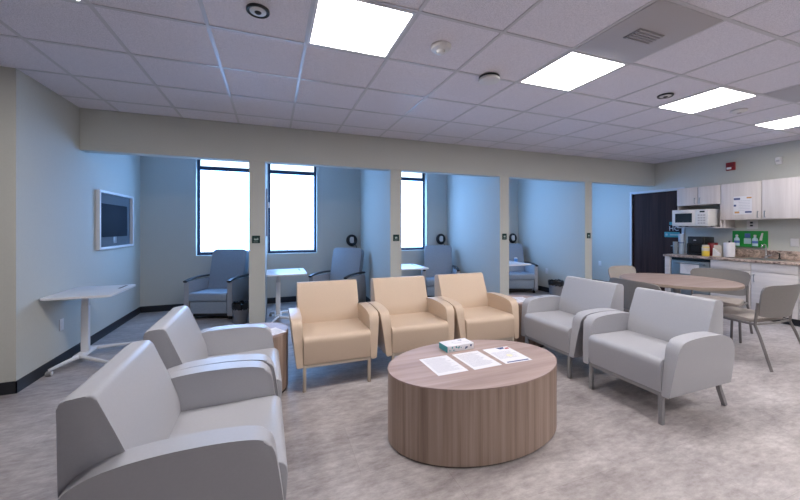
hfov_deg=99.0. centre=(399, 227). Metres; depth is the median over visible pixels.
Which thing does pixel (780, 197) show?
upper cabinet
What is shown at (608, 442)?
floor
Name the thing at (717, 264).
base cabinet
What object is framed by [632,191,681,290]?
door
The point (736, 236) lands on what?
bottle
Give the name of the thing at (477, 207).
wall
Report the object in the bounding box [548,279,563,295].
waste bin
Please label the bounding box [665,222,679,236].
door sign
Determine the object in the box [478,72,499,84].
smoke detector
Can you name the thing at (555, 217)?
wall
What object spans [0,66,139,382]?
wall
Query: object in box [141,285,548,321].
baseboard
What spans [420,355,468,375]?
paper sheet
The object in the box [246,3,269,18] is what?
ceiling speaker
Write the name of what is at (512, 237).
wall fixture
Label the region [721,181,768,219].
upper cabinet
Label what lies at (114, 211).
wall monitor
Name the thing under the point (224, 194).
roller blind
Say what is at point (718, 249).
napkin holder
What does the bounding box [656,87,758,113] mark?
recessed light
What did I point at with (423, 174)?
window
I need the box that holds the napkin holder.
[713,245,722,256]
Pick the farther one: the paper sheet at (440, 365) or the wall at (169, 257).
the wall at (169, 257)
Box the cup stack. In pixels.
[673,242,677,253]
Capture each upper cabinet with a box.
[677,185,720,205]
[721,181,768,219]
[762,177,799,218]
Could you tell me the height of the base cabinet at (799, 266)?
0.835 m
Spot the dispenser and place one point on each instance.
(680, 236)
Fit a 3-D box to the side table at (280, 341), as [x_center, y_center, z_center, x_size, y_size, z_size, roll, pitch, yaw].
[-1.181,1.106,2.849,0.472,0.500,0.472,0,0,-21]
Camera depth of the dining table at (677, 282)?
3.90 m
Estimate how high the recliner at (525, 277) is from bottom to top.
0.998 m
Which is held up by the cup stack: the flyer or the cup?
the cup
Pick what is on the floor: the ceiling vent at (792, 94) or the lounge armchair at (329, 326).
the lounge armchair at (329, 326)
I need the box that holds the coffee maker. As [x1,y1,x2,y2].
[687,236,713,255]
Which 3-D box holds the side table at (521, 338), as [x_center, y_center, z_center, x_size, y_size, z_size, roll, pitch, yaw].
[1.453,1.106,4.070,0.540,0.500,0.540,0,0,-21]
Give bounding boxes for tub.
[702,245,709,255]
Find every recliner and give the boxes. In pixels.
[183,249,248,318]
[308,248,365,302]
[421,245,459,296]
[509,243,537,292]
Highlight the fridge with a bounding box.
[671,257,710,294]
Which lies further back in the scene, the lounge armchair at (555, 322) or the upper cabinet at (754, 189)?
the upper cabinet at (754, 189)
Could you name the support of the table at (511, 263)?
on the floor
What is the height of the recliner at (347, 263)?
0.998 m
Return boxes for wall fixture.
[346,234,356,247]
[436,234,445,244]
[509,233,516,242]
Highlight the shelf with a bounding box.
[677,204,735,227]
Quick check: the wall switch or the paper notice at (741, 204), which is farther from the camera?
the paper notice at (741, 204)
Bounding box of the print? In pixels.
[439,342,461,352]
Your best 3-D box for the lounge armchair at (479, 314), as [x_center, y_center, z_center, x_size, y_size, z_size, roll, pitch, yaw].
[0.786,0.950,3.785,0.762,0.818,0.762,0,0,-21]
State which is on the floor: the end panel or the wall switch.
the end panel
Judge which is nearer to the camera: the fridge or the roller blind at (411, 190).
the fridge
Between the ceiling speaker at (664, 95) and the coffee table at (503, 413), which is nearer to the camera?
the coffee table at (503, 413)
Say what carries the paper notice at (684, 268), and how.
attached to the fridge
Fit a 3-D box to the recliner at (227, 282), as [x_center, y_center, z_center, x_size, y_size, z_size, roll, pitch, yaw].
[-2.804,0.857,5.352,0.690,0.998,0.840,0,0,-2]
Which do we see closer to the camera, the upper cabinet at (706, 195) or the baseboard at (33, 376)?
the baseboard at (33, 376)
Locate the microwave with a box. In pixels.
[672,209,719,226]
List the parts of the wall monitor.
panel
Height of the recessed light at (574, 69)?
0.006 m
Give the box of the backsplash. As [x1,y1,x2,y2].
[735,249,799,259]
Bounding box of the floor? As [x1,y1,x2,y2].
[0,290,799,499]
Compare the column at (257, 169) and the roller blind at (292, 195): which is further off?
the roller blind at (292, 195)
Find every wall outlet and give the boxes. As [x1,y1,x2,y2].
[59,318,63,330]
[747,220,757,228]
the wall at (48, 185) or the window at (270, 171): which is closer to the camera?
the wall at (48, 185)
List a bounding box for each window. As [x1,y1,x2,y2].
[197,159,248,254]
[268,164,315,252]
[401,173,424,249]
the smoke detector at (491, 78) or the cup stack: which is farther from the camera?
the cup stack
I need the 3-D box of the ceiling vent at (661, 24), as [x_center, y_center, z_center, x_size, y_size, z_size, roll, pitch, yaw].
[1.651,-1.293,2.313,0.586,0.022,0.586,0,0,-21]
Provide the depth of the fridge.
5.87 m
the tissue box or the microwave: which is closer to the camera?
the tissue box
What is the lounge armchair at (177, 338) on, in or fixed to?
on the floor
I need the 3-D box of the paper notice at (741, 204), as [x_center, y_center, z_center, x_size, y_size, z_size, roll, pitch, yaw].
[5.440,-0.352,5.422,0.002,0.290,0.230,0,0,-21]
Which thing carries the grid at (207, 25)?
attached to the ceiling
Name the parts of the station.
instruction panel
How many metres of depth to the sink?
5.12 m
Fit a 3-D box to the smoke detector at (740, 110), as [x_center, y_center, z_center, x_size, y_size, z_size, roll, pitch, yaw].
[3.762,-1.283,3.788,0.140,0.042,0.140,0,0,-21]
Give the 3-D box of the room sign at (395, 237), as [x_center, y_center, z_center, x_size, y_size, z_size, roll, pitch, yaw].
[-0.056,0.151,4.995,0.094,0.096,0.007,0,0,-21]
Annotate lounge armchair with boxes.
[56,340,287,499]
[143,306,281,398]
[288,279,378,392]
[368,276,453,360]
[434,272,518,340]
[521,276,623,378]
[583,287,734,424]
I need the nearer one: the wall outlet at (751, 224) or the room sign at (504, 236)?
the wall outlet at (751, 224)
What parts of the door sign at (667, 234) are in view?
panel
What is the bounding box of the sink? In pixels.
[739,258,785,260]
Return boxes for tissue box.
[439,338,473,352]
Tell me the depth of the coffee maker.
5.96 m
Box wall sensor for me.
[775,157,782,164]
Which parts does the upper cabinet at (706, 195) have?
door, door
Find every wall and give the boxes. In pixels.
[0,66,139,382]
[140,156,517,306]
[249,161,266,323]
[360,169,400,298]
[447,175,508,294]
[518,179,591,287]
[592,140,799,281]
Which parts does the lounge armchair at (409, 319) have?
armrest, backrest, seat, armrest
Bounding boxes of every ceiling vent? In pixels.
[576,0,722,62]
[764,85,799,102]
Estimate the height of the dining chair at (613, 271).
0.804 m
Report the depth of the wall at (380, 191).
5.43 m
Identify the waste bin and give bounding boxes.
[232,300,248,324]
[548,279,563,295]
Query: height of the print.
0.042 m
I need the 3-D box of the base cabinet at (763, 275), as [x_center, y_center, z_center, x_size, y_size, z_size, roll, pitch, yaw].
[5.603,0.939,4.968,0.658,0.835,0.495,0,0,-21]
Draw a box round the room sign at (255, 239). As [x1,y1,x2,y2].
[252,236,259,242]
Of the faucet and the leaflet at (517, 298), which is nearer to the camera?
the leaflet at (517, 298)
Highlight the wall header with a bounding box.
[80,108,654,186]
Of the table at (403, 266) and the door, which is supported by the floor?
the table at (403, 266)
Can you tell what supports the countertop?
on the base cabinet at (799, 266)
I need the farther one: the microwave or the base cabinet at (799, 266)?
the microwave
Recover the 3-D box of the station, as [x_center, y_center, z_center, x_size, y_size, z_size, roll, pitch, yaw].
[5.698,0.188,5.580,0.068,0.264,0.444,0,0,-21]
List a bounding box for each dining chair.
[608,265,635,277]
[609,278,661,312]
[690,268,752,342]
[723,284,799,371]
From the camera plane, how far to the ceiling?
2.83 m
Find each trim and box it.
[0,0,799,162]
[630,187,684,265]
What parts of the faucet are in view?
spout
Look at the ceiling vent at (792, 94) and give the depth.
3.33 m
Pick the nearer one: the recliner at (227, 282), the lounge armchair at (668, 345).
the lounge armchair at (668, 345)
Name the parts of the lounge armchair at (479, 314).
armrest, backrest, seat, armrest, frame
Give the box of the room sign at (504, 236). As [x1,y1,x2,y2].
[502,234,506,239]
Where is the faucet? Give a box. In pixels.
[761,244,771,257]
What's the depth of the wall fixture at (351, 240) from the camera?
6.55 m
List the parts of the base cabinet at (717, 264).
drawer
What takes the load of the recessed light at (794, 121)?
in the ceiling
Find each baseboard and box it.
[0,381,16,395]
[16,307,140,392]
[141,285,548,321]
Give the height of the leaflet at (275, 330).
0.002 m
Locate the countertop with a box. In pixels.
[663,249,799,265]
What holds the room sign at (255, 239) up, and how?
attached to the column at (257, 169)
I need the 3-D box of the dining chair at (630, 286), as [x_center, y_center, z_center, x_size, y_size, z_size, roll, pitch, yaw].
[2.706,0.958,3.692,0.644,0.804,0.625,0,0,-16]
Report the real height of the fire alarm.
0.136 m
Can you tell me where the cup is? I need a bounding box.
[673,247,677,253]
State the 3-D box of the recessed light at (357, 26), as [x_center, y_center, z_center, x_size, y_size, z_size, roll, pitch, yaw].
[-0.277,-1.301,2.241,0.586,0.006,0.586,0,0,-21]
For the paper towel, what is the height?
0.266 m
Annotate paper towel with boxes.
[723,241,734,257]
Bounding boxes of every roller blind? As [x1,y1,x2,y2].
[200,169,248,251]
[271,173,313,250]
[401,179,421,247]
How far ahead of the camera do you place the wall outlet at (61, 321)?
3.39 m
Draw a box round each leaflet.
[271,327,286,334]
[512,297,525,300]
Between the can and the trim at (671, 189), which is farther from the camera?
the trim at (671, 189)
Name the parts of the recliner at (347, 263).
panel, backrest, panel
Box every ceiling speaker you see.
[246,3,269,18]
[657,92,673,98]
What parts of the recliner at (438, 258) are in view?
panel, seat, footrest panel, backrest, panel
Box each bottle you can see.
[734,234,739,245]
[752,235,757,245]
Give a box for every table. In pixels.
[40,284,136,376]
[253,322,287,392]
[266,268,306,321]
[388,340,556,467]
[401,264,428,269]
[505,295,543,347]
[509,261,531,265]
[619,273,744,293]
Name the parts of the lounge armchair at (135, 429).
backrest, armrest, armrest, seat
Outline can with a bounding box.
[708,242,717,255]
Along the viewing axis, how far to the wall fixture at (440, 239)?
7.22 m
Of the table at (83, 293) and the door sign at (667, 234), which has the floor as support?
the table at (83, 293)
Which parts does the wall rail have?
rail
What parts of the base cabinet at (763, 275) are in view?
drawer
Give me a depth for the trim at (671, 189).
7.42 m
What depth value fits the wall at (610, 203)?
6.24 m
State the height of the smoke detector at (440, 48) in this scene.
0.058 m
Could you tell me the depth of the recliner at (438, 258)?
6.82 m
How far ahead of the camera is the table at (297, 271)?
4.98 m
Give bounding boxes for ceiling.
[0,0,799,163]
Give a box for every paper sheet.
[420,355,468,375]
[453,351,501,369]
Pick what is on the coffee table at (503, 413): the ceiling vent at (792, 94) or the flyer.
the flyer
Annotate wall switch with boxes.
[790,239,798,246]
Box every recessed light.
[307,0,416,57]
[519,51,627,91]
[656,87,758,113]
[753,115,799,129]
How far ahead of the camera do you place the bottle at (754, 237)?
5.49 m
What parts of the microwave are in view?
door, control panel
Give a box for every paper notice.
[680,262,698,273]
[733,196,751,214]
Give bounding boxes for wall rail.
[266,189,269,235]
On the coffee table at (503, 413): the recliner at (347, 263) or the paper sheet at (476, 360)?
the paper sheet at (476, 360)
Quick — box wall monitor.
[96,189,133,249]
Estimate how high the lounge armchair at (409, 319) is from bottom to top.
0.818 m
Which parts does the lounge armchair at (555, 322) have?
armrest, frame, seat, leg, backrest, armrest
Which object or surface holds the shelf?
attached to the wall at (610, 203)
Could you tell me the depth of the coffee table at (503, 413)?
1.99 m
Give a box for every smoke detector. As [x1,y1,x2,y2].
[430,41,450,55]
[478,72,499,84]
[730,108,747,113]
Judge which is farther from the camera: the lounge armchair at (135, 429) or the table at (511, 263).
the table at (511, 263)
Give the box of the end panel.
[665,256,672,291]
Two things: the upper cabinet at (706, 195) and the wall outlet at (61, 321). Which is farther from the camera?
the upper cabinet at (706, 195)
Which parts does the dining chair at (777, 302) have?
leg, seat, leg, leg, seat frame, backrest, leg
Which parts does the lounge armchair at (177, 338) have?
backrest, armrest, armrest, seat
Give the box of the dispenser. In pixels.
[678,234,683,253]
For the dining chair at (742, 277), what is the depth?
4.42 m
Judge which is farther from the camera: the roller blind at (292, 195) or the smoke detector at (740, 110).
the roller blind at (292, 195)
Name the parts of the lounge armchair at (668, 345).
leg, armrest, frame, seat, leg, backrest, armrest, leg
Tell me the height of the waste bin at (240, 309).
0.302 m
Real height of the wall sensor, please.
0.109 m
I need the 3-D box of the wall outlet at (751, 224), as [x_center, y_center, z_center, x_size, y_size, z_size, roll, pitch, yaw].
[5.728,-0.049,5.557,0.030,0.136,0.140,0,0,-21]
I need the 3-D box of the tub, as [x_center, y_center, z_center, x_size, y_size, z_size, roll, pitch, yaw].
[5.163,0.388,5.767,0.101,0.190,0.101,0,0,-21]
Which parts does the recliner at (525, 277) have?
backrest, footrest panel, seat, panel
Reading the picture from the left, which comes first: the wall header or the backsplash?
the wall header
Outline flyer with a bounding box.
[484,346,531,363]
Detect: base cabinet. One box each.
[710,260,751,308]
[751,263,799,326]
[799,266,799,319]
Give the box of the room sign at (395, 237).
[393,235,398,240]
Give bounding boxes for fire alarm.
[726,162,735,170]
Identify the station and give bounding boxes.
[732,231,767,247]
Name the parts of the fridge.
handle, control panel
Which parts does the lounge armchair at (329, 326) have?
armrest, leg, backrest, seat, frame, armrest, leg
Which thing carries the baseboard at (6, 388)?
attached to the wall at (48, 185)
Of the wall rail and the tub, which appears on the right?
the tub
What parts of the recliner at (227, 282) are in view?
panel, seat, footrest panel, backrest, panel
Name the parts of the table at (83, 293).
leg, foot plate, leg, leg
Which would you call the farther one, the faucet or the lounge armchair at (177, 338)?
the faucet
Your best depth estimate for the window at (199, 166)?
5.80 m
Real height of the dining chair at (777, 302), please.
0.804 m
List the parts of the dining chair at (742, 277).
seat, backrest, leg, leg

